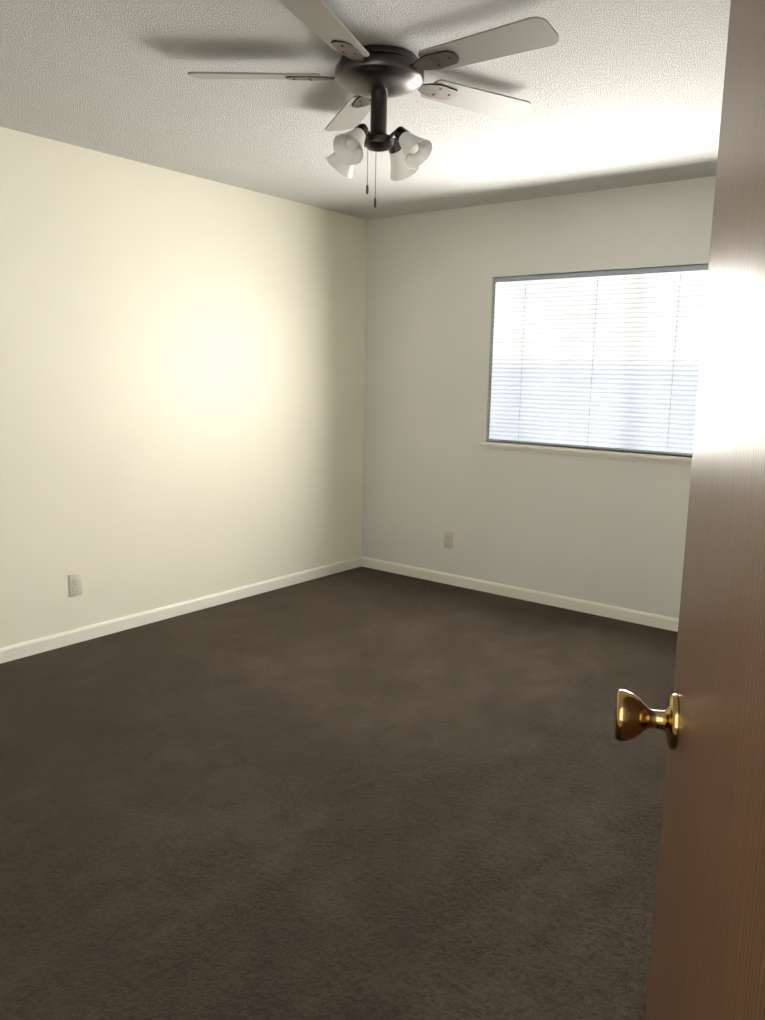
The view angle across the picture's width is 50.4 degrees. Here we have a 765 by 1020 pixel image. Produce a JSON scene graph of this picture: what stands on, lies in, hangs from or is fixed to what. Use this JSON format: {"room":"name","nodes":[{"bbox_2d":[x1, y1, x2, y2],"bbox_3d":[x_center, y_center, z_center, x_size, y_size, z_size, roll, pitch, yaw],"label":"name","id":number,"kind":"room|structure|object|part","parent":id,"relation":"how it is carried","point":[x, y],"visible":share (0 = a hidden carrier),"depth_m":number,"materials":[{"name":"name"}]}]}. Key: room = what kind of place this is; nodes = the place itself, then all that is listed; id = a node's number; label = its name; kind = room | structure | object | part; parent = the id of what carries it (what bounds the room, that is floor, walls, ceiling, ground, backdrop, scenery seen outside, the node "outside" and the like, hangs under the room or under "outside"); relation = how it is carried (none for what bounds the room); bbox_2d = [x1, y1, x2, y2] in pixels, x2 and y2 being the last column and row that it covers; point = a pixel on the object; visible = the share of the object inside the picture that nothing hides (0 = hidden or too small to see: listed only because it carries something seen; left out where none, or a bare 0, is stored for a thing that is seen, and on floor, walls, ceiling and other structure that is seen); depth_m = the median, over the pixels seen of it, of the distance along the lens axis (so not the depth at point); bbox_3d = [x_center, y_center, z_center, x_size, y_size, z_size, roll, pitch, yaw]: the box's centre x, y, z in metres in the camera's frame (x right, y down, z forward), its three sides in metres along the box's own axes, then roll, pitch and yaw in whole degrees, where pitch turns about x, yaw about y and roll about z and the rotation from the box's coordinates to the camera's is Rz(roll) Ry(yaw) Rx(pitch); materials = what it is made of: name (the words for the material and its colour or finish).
{"room":"empty bedroom","nodes":[
{"label":"empty bedroom","id":0,"kind":"room"},
{"bbox_2d":[0,127,366,647],"bbox_3d":[-1.843,-0.481,3.723,0.120,2.440,5.640,9,12,37],"label":"wall","id":1,"kind":"structure","parent":0,"point":[182,359],"depth_m":4.43,"materials":[{"name":"paint"}]},
{"bbox_2d":[69,573,81,596],"bbox_3d":[-1.565,0.382,4.146,0.008,0.114,0.070,9,12,37],"label":"electrical outlet","id":2,"kind":"object","parent":1,"relation":"attached to","point":[75,584],"visible":1,"depth_m":4.14,"materials":[{"name":"beige plastic"}]},
{"bbox_2d":[0,556,361,663],"bbox_3d":[-1.816,0.694,3.878,0.012,0.072,5.400,9,12,37],"label":"baseboard","id":3,"kind":"structure","parent":1,"relation":"attached to","point":[39,645],"depth_m":4.59,"materials":[{"name":"white paint"}]},
{"bbox_2d":[0,566,677,1019],"bbox_3d":[0.158,1.075,2.374,5.270,0.100,5.640,9,12,37],"label":"floor","id":4,"kind":"structure","parent":0,"point":[362,794],"depth_m":2.62,"materials":[{"name":"carpet"}]},
{"bbox_2d":[0,0,730,219],"bbox_3d":[0.211,-1.430,1.955,5.270,0.100,5.640,9,12,37],"label":"ceiling","id":5,"kind":"structure","parent":0,"point":[620,93],"depth_m":3.09,"materials":[{"name":"white paint"}]},
{"bbox_2d":[187,0,558,207],"bbox_3d":[0.020,-1.274,2.735,1.198,0.473,1.249,9,12,37],"label":"ceiling fan","id":6,"kind":"object","parent":5,"relation":"hanging from","point":[373,78],"visible":1,"depth_m":2.67,"materials":[{"name":"silver metal"}]},
{"bbox_3d":[-0.011,-1.462,2.735,0.300,0.104,0.300,9,12,37],"label":"motor","id":7,"kind":"part","parent":6,"relation":"part of","materials":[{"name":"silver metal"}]},
{"bbox_2d":[361,176,715,618],"bbox_3d":[1.432,-0.570,4.662,3.880,2.440,0.120,9,12,37],"label":"wall","id":8,"kind":"structure","parent":0,"point":[607,531],"depth_m":5.14,"materials":[{"name":"paint"}]},
{"bbox_2d":[444,531,452,548],"bbox_3d":[0.445,0.201,5.477,0.070,0.114,0.008,9,12,37],"label":"electrical outlet","id":9,"kind":"object","parent":8,"relation":"attached to","point":[448,539],"visible":1,"depth_m":5.47,"materials":[{"name":"beige plastic"}]},
{"bbox_2d":[361,557,678,631],"bbox_3d":[1.324,0.599,4.839,3.748,0.072,0.012,9,12,37],"label":"baseboard","id":10,"kind":"structure","parent":8,"relation":"attached to","point":[635,616],"depth_m":5.13,"materials":[{"name":"white paint"}]},
{"bbox_2d":[480,441,691,464],"bbox_3d":[1.401,-0.315,4.679,1.890,0.040,0.092,9,12,37],"label":"window sill","id":11,"kind":"structure","parent":8,"relation":"attached to","point":[651,457],"depth_m":4.77,"materials":[{"name":"white paint"}]},
{"bbox_2d":[488,264,708,455],"bbox_3d":[1.437,-0.842,4.623,1.840,1.020,0.101,9,12,37],"label":"window blind","id":12,"kind":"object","parent":8,"relation":"in","point":[631,371],"depth_m":4.71,"materials":[{"name":"white plastic"}]},
{"bbox_2d":[518,287,525,439],"bbox_3d":[0.860,-0.910,5.008,0.002,0.980,0.002,9,12,37],"label":"blind cord","id":13,"kind":"object","parent":12,"relation":"hanging from","point":[525,287],"depth_m":5.01,"materials":[{"name":"white fabric"}]},
{"bbox_2d":[587,280,597,446],"bbox_3d":[1.222,-0.856,4.730,0.002,0.980,0.002,9,12,37],"label":"blind cord","id":14,"kind":"object","parent":12,"relation":"hanging from","point":[592,362],"depth_m":4.73,"materials":[{"name":"white fabric"}]},
{"bbox_3d":[1.415,-0.839,4.595,1.839,1.015,0.030,9,12,37],"label":"window blind rails","id":15,"kind":"part","parent":12,"relation":"part of","materials":[{"name":"white plastic"}]},
{"bbox_2d":[666,273,680,452],"bbox_3d":[1.592,-0.801,4.445,0.002,0.980,0.002,9,12,37],"label":"blind cord","id":16,"kind":"object","parent":12,"relation":"hanging from","point":[680,273],"depth_m":4.44,"materials":[{"name":"white fabric"}]},
{"bbox_3d":[-0.015,0.402,-0.139,0.122,2.050,0.870,9,12,37],"label":"door frame","id":17,"kind":"structure","parent":0,"visible":0},
{"bbox_2d":[645,0,764,1019],"bbox_3d":[0.272,0.288,0.622,0.035,2.015,0.815,4,10,15],"label":"door","id":18,"kind":"structure","parent":17,"relation":"attached to","point":[707,959],"depth_m":0.68,"materials":[{"name":"brown wood"}]},
{"bbox_2d":[614,689,679,749],"bbox_3d":[0.367,0.245,0.968,0.172,0.065,0.112,4,10,15],"label":"door knob","id":19,"kind":"object","parent":18,"relation":"attached to","point":[635,716],"depth_m":0.94,"materials":[{"name":"gold metal"}]}
]}

